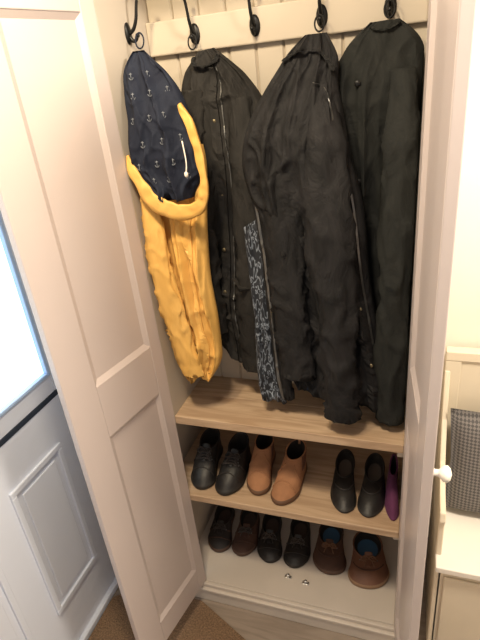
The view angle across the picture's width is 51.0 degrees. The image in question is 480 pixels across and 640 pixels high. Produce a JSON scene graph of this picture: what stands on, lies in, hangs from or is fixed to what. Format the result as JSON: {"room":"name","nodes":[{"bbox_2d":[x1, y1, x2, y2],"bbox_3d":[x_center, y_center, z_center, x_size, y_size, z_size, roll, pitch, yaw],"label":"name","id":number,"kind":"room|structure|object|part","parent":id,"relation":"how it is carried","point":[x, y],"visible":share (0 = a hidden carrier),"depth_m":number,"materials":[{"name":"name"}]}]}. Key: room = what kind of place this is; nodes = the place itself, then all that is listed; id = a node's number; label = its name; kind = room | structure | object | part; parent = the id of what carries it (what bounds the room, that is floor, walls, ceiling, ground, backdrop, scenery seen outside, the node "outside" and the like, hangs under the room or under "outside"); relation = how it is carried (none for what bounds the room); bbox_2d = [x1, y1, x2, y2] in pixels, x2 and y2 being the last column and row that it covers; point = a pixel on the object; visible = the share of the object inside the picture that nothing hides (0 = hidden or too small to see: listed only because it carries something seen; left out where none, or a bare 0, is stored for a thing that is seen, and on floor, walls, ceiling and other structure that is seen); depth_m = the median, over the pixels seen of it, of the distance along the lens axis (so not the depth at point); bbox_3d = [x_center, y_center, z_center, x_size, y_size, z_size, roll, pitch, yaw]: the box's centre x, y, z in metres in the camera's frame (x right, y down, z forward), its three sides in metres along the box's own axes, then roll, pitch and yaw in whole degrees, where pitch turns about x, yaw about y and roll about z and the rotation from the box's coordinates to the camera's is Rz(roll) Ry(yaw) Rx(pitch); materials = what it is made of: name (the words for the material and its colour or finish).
{"room":"entrance hallway","nodes":[
{"label":"entrance hallway","id":0,"kind":"room"},
{"bbox_2d":[90,558,426,639],"bbox_3d":[0.316,1.725,0.990,2.750,0.050,3.050,3,28,19],"label":"floor","id":1,"kind":"structure","parent":0,"point":[251,625],"depth_m":2.00,"materials":[{"name":"brown wood"}]},
{"bbox_2d":[88,594,244,639],"bbox_3d":[-0.312,1.355,1.811,0.702,0.012,0.763,3,28,19],"label":"doormat","id":2,"kind":"object","parent":1,"relation":"on","point":[199,621],"visible":0.51,"depth_m":2.03,"materials":[{"name":"brown carpet"}]},
{"bbox_2d":[0,0,476,639],"bbox_3d":[0.099,0.153,1.525,0.974,2.325,0.798,3,28,19],"label":"wardrobe","id":3,"kind":"object","parent":1,"relation":"on","point":[70,204],"visible":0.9,"depth_m":1.36,"materials":[{"name":"beige wood"}]},
{"bbox_3d":[-0.385,-0.264,1.272,0.008,0.890,0.235,9,30,28],"label":"door moulding","id":4,"kind":"part","parent":3,"relation":"part of","materials":[{"name":"white wood"}]},
{"bbox_3d":[-0.354,0.188,1.472,0.022,2.190,0.390,9,30,28],"label":"door","id":5,"kind":"part","parent":3,"relation":"part of","materials":[{"name":"white wood"}]},
{"bbox_2d":[124,0,139,44],"bbox_3d":[-0.271,-0.790,1.305,0.064,0.126,0.029,3,28,19],"label":"coat hook","id":6,"kind":"object","parent":3,"relation":"attached to","point":[128,32],"visible":0.89,"depth_m":1.32,"materials":[{"name":"black metal"}]},
{"bbox_3d":[-0.294,-0.758,1.331,0.008,0.052,0.029,3,28,19],"label":"plate","id":7,"kind":"part","parent":6,"relation":"part of","materials":[{"name":"black metal"}]},
{"bbox_2d":[123,32,222,383],"bbox_3d":[-0.161,-0.248,1.439,0.238,1.024,0.145,3,28,19],"label":"raincoat","id":8,"kind":"object","parent":6,"relation":"hanging from","point":[166,163],"visible":1,"depth_m":1.35,"materials":[{"name":"fabric"}]},
{"bbox_2d":[123,50,208,220],"bbox_3d":[-0.190,-0.479,1.318,0.238,0.418,0.131,3,28,19],"label":"hood","id":9,"kind":"object","parent":8,"relation":"attached to","point":[166,163],"depth_m":1.30,"materials":[{"name":"blue fabric"}]},
{"bbox_3d":[-0.140,-0.414,1.275,0.007,0.076,0.017,-6,26,0],"label":"toggle cord","id":10,"kind":"part","parent":8,"relation":"part of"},
{"bbox_3d":[-0.280,0.670,1.734,0.008,0.855,0.235,9,30,28],"label":"door moulding","id":11,"kind":"part","parent":3,"relation":"part of","materials":[{"name":"white wood"}]},
{"bbox_2d":[183,0,199,43],"bbox_3d":[-0.137,-0.804,1.337,0.029,0.126,0.064,3,28,19],"label":"coat hook","id":12,"kind":"object","parent":3,"relation":"attached to","point":[194,29],"visible":0.98,"depth_m":1.36,"materials":[{"name":"black metal"}]},
{"bbox_3d":[-0.124,-0.783,1.377,0.029,0.052,0.008,3,28,19],"label":"plate","id":13,"kind":"part","parent":12,"relation":"part of","materials":[{"name":"black metal"}]},
{"bbox_2d":[181,34,261,372],"bbox_3d":[-0.020,-0.272,1.520,0.302,1.058,0.168,5,28,22],"label":"jacket","id":14,"kind":"object","parent":12,"relation":"hanging from","point":[221,100],"visible":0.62,"depth_m":1.42,"materials":[{"name":"fabric"}]},
{"bbox_2d":[191,428,222,489],"bbox_3d":[-0.130,0.539,1.986,0.106,0.112,0.254,2,27,16],"label":"shoe","id":15,"kind":"object","parent":3,"relation":"on","point":[210,449],"visible":1,"depth_m":1.95,"materials":[{"name":"leather"}]},
{"bbox_2d":[208,505,234,552],"bbox_3d":[-0.080,0.936,2.304,0.114,0.076,0.251,1,27,14],"label":"shoe","id":16,"kind":"object","parent":3,"relation":"on","point":[220,534],"visible":0.89,"depth_m":2.26,"materials":[{"name":"black leather"}]},
{"bbox_2d":[215,432,250,495],"bbox_3d":[-0.023,0.548,1.942,0.106,0.112,0.254,3,28,19],"label":"shoe","id":17,"kind":"object","parent":3,"relation":"on","point":[231,477],"visible":1,"depth_m":1.91,"materials":[{"name":"leather"}]},
{"bbox_2d":[232,510,259,555],"bbox_3d":[0.032,0.940,2.273,0.114,0.076,0.251,0,27,13],"label":"shoe","id":18,"kind":"object","parent":3,"relation":"on","point":[245,541],"visible":0.87,"depth_m":2.23,"materials":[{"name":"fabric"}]},
{"bbox_2d":[247,0,259,36],"bbox_3d":[0.026,-0.795,1.282,0.029,0.126,0.064,3,28,19],"label":"coat hook","id":19,"kind":"object","parent":3,"relation":"attached to","point":[254,23],"visible":1,"depth_m":1.31,"materials":[{"name":"black metal"}]},
{"bbox_3d":[0.038,-0.774,1.322,0.029,0.052,0.008,3,28,19],"label":"plate","id":20,"kind":"part","parent":19,"relation":"part of","materials":[{"name":"black metal"}]},
{"bbox_2d":[246,434,275,495],"bbox_3d":[0.083,0.529,1.923,0.099,0.142,0.249,2,28,17],"label":"boot","id":21,"kind":"object","parent":3,"relation":"on","point":[259,478],"visible":0.92,"depth_m":1.89,"materials":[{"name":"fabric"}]},
{"bbox_2d":[257,514,282,562],"bbox_3d":[0.139,0.949,2.233,0.114,0.072,0.251,0,27,13],"label":"shoe","id":22,"kind":"object","parent":3,"relation":"on","point":[269,546],"visible":0.89,"depth_m":2.19,"materials":[{"name":"leather"}]},
{"bbox_3d":[0.095,-0.778,1.316,0.750,0.085,0.020,3,28,19],"label":"hook rail","id":23,"kind":"part","parent":3,"relation":"part of","materials":[{"name":"white wood"}]},
{"bbox_2d":[270,439,306,505],"bbox_3d":[0.185,0.548,1.861,0.099,0.142,0.249,6,29,24],"label":"boot","id":24,"kind":"object","parent":3,"relation":"on","point":[287,487],"visible":0.98,"depth_m":1.84,"materials":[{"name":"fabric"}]},
{"bbox_2d":[175,376,406,452],"bbox_3d":[0.193,0.276,1.779,0.750,0.032,0.395,3,28,19],"label":"shelf","id":25,"kind":"object","parent":3,"relation":"attached to","point":[233,403],"depth_m":1.68,"materials":[{"name":"brown wood"}]},
{"bbox_2d":[183,427,402,537],"bbox_3d":[0.180,0.598,1.957,0.855,0.030,0.395,3,28,19],"label":"shoe shelf","id":26,"kind":"object","parent":3,"relation":"attached to","point":[314,504],"depth_m":1.86,"materials":[{"name":"brown wood"}]},
{"bbox_2d":[283,519,310,567],"bbox_3d":[0.255,0.955,2.195,0.114,0.072,0.251,1,27,14],"label":"shoe","id":27,"kind":"object","parent":3,"relation":"on","point":[297,552],"visible":0.88,"depth_m":2.15,"materials":[{"name":"leather"}]},
{"bbox_3d":[0.228,1.024,2.167,0.855,0.020,0.395,3,28,19],"label":"board","id":28,"kind":"part","parent":3,"relation":"part of","materials":[{"name":"white wood"}]},
{"bbox_2d":[316,0,327,27],"bbox_3d":[0.193,-0.785,1.224,0.029,0.126,0.064,3,28,19],"label":"coat hook","id":29,"kind":"object","parent":3,"relation":"attached to","point":[321,9],"visible":0.91,"depth_m":1.25,"materials":[{"name":"black metal"}]},
{"bbox_2d":[242,14,377,424],"bbox_3d":[0.207,-0.217,1.384,0.396,1.085,0.230,14,33,36],"label":"jacket","id":30,"kind":"object","parent":29,"relation":"hanging from","point":[306,245],"visible":0.98,"depth_m":1.32,"materials":[{"name":"fabric"}]},
{"bbox_2d":[313,524,346,574],"bbox_3d":[0.388,0.959,2.153,0.142,0.076,0.249,2,27,16],"label":"shoe","id":31,"kind":"object","parent":3,"relation":"on","point":[329,557],"visible":0.92,"depth_m":2.11,"materials":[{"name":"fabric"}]},
{"bbox_2d":[330,449,355,512],"bbox_3d":[0.385,0.581,1.847,0.093,0.056,0.285,2,27,16],"label":"loafer","id":32,"kind":"object","parent":3,"relation":"on","point":[343,494],"visible":1,"depth_m":1.81,"materials":[{"name":"leather"}]},
{"bbox_2d":[348,531,388,588],"bbox_3d":[0.528,0.979,2.080,0.165,0.076,0.249,-1,27,11],"label":"shoe","id":33,"kind":"object","parent":3,"relation":"on","point":[368,568],"visible":0.95,"depth_m":2.04,"materials":[{"name":"leather"}]},
{"bbox_2d":[357,453,384,517],"bbox_3d":[0.479,0.587,1.815,0.093,0.056,0.285,3,28,18],"label":"loafer","id":34,"kind":"object","parent":3,"relation":"on","point":[371,499],"visible":1,"depth_m":1.78,"materials":[{"name":"leather"}]},
{"bbox_2d":[385,0,396,18],"bbox_3d":[0.350,-0.776,1.171,0.029,0.126,0.064,3,28,19],"label":"coat hook","id":35,"kind":"object","parent":3,"relation":"attached to","point":[389,9],"visible":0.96,"depth_m":1.20,"materials":[{"name":"black metal"}]},
{"bbox_2d":[338,0,423,425],"bbox_3d":[0.357,-0.212,1.374,0.222,1.138,0.223,3,28,19],"label":"coat","id":36,"kind":"object","parent":35,"relation":"hanging from","point":[380,73],"visible":0.84,"depth_m":1.25,"materials":[{"name":"fabric"}]},
{"bbox_2d":[385,454,398,520],"bbox_3d":[0.540,0.581,1.774,0.052,0.089,0.249,3,28,19],"label":"shoe","id":37,"kind":"object","parent":3,"relation":"on","point":[391,492],"visible":1,"depth_m":1.74,"materials":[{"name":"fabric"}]},
{"bbox_3d":[0.483,0.714,1.471,0.008,0.855,0.234,0,27,14],"label":"door moulding","id":38,"kind":"part","parent":3,"relation":"part of","materials":[{"name":"white wood"}]},
{"bbox_3d":[0.378,-0.220,1.008,0.008,0.890,0.234,0,27,14],"label":"door moulding","id":39,"kind":"part","parent":3,"relation":"part of","materials":[{"name":"white wood"}]},
{"bbox_3d":[0.427,0.234,1.202,0.022,2.190,0.389,0,27,14],"label":"door","id":40,"kind":"part","parent":3,"relation":"part of","materials":[{"name":"white wood"}]},
{"bbox_3d":[0.420,0.321,1.052,0.043,0.036,0.036,3,28,19],"label":"knob","id":41,"kind":"part","parent":3,"relation":"part of","materials":[{"name":"white ceramic"}]},
{"bbox_2d":[426,346,479,639],"bbox_3d":[1.095,0.685,1.641,0.852,1.075,0.420,3,28,19],"label":"bench","id":42,"kind":"object","parent":1,"relation":"on","point":[453,552],"visible":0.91,"depth_m":1.72,"materials":[{"name":"white wood"}]},
{"bbox_3d":[0.680,0.477,1.684,0.018,0.510,0.359,3,28,19],"label":"arm","id":43,"kind":"part","parent":42,"relation":"part of"},
{"bbox_3d":[1.096,0.745,1.655,0.852,0.025,0.390,3,28,19],"label":"seat","id":44,"kind":"part","parent":42,"relation":"part of","materials":[{"name":"white wood"}]},
{"bbox_2d":[446,408,479,512],"bbox_3d":[0.910,0.497,1.692,0.400,0.392,0.133,3,28,19],"label":"cushion","id":45,"kind":"object","parent":42,"relation":"on","point":[463,489],"visible":0.97,"depth_m":1.70,"materials":[{"name":"grey fabric"}]},
{"bbox_2d":[428,0,479,535],"bbox_3d":[0.662,-0.145,1.688,2.750,2.600,0.085,3,28,19],"label":"wall","id":46,"kind":"structure","parent":0,"point":[463,324],"depth_m":1.57,"materials":[{"name":"white paint"}]},
{"bbox_3d":[-1.064,0.480,0.816,0.120,2.600,3.015,3,28,19],"label":"wall","id":47,"kind":"structure","parent":0,"visible":0},
{"bbox_2d":[0,566,33,639],"bbox_3d":[-0.780,0.938,1.521,0.010,0.605,0.260,3,28,19],"label":"trim","id":48,"kind":"structure","parent":47,"relation":"attached to","point":[7,632],"depth_m":1.62,"materials":[{"name":"white plastic"}]},
{"bbox_2d":[0,210,56,439],"bbox_3d":[-0.845,-0.035,1.262,0.050,1.008,0.900,3,28,19],"label":"leaf","id":49,"kind":"object","parent":47,"relation":"attached to","point":[20,410],"visible":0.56,"depth_m":1.65,"materials":[{"name":"white plastic"}]},
{"bbox_2d":[0,240,42,408],"bbox_3d":[-0.840,-0.034,1.276,0.010,0.853,0.707,3,28,19],"label":"glass pane","id":50,"kind":"object","parent":49,"relation":"attached to","point":[20,365],"visible":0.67,"depth_m":1.61,"materials":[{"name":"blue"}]},
{"bbox_2d":[0,215,49,416],"bbox_3d":[-0.819,-0.033,1.269,0.018,0.853,0.707,3,28,19],"label":"bead","id":51,"kind":"object","parent":49,"relation":"attached to","point":[3,236],"visible":1,"depth_m":1.62},
{"bbox_2d":[0,389,57,446],"bbox_3d":[-0.790,0.423,1.487,0.047,0.019,0.900,3,28,19],"label":"seal","id":52,"kind":"object","parent":49,"relation":"attached to","point":[54,393],"visible":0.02,"depth_m":1.66,"materials":[{"name":"rubber"}]},
{"bbox_2d":[9,442,97,614],"bbox_3d":[-0.661,0.767,1.839,0.010,0.605,0.260,3,28,19],"label":"trim","id":53,"kind":"structure","parent":47,"relation":"attached to","point":[46,500],"depth_m":1.82,"materials":[{"name":"white plastic"}]},
{"bbox_2d":[0,394,115,639],"bbox_3d":[-0.743,0.872,1.710,0.050,0.988,0.900,3,28,19],"label":"door","id":54,"kind":"structure","parent":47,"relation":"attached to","point":[27,447],"depth_m":1.76,"materials":[{"name":"white plastic"}]},
{"bbox_2d":[79,577,118,639],"bbox_3d":[-0.791,0.403,1.477,0.080,2.100,1.010,3,28,19],"label":"frame","id":55,"kind":"object","parent":47,"relation":"attached to","point":[112,589],"visible":0.02,"depth_m":2.10,"materials":[{"name":"white plastic"}]}
]}

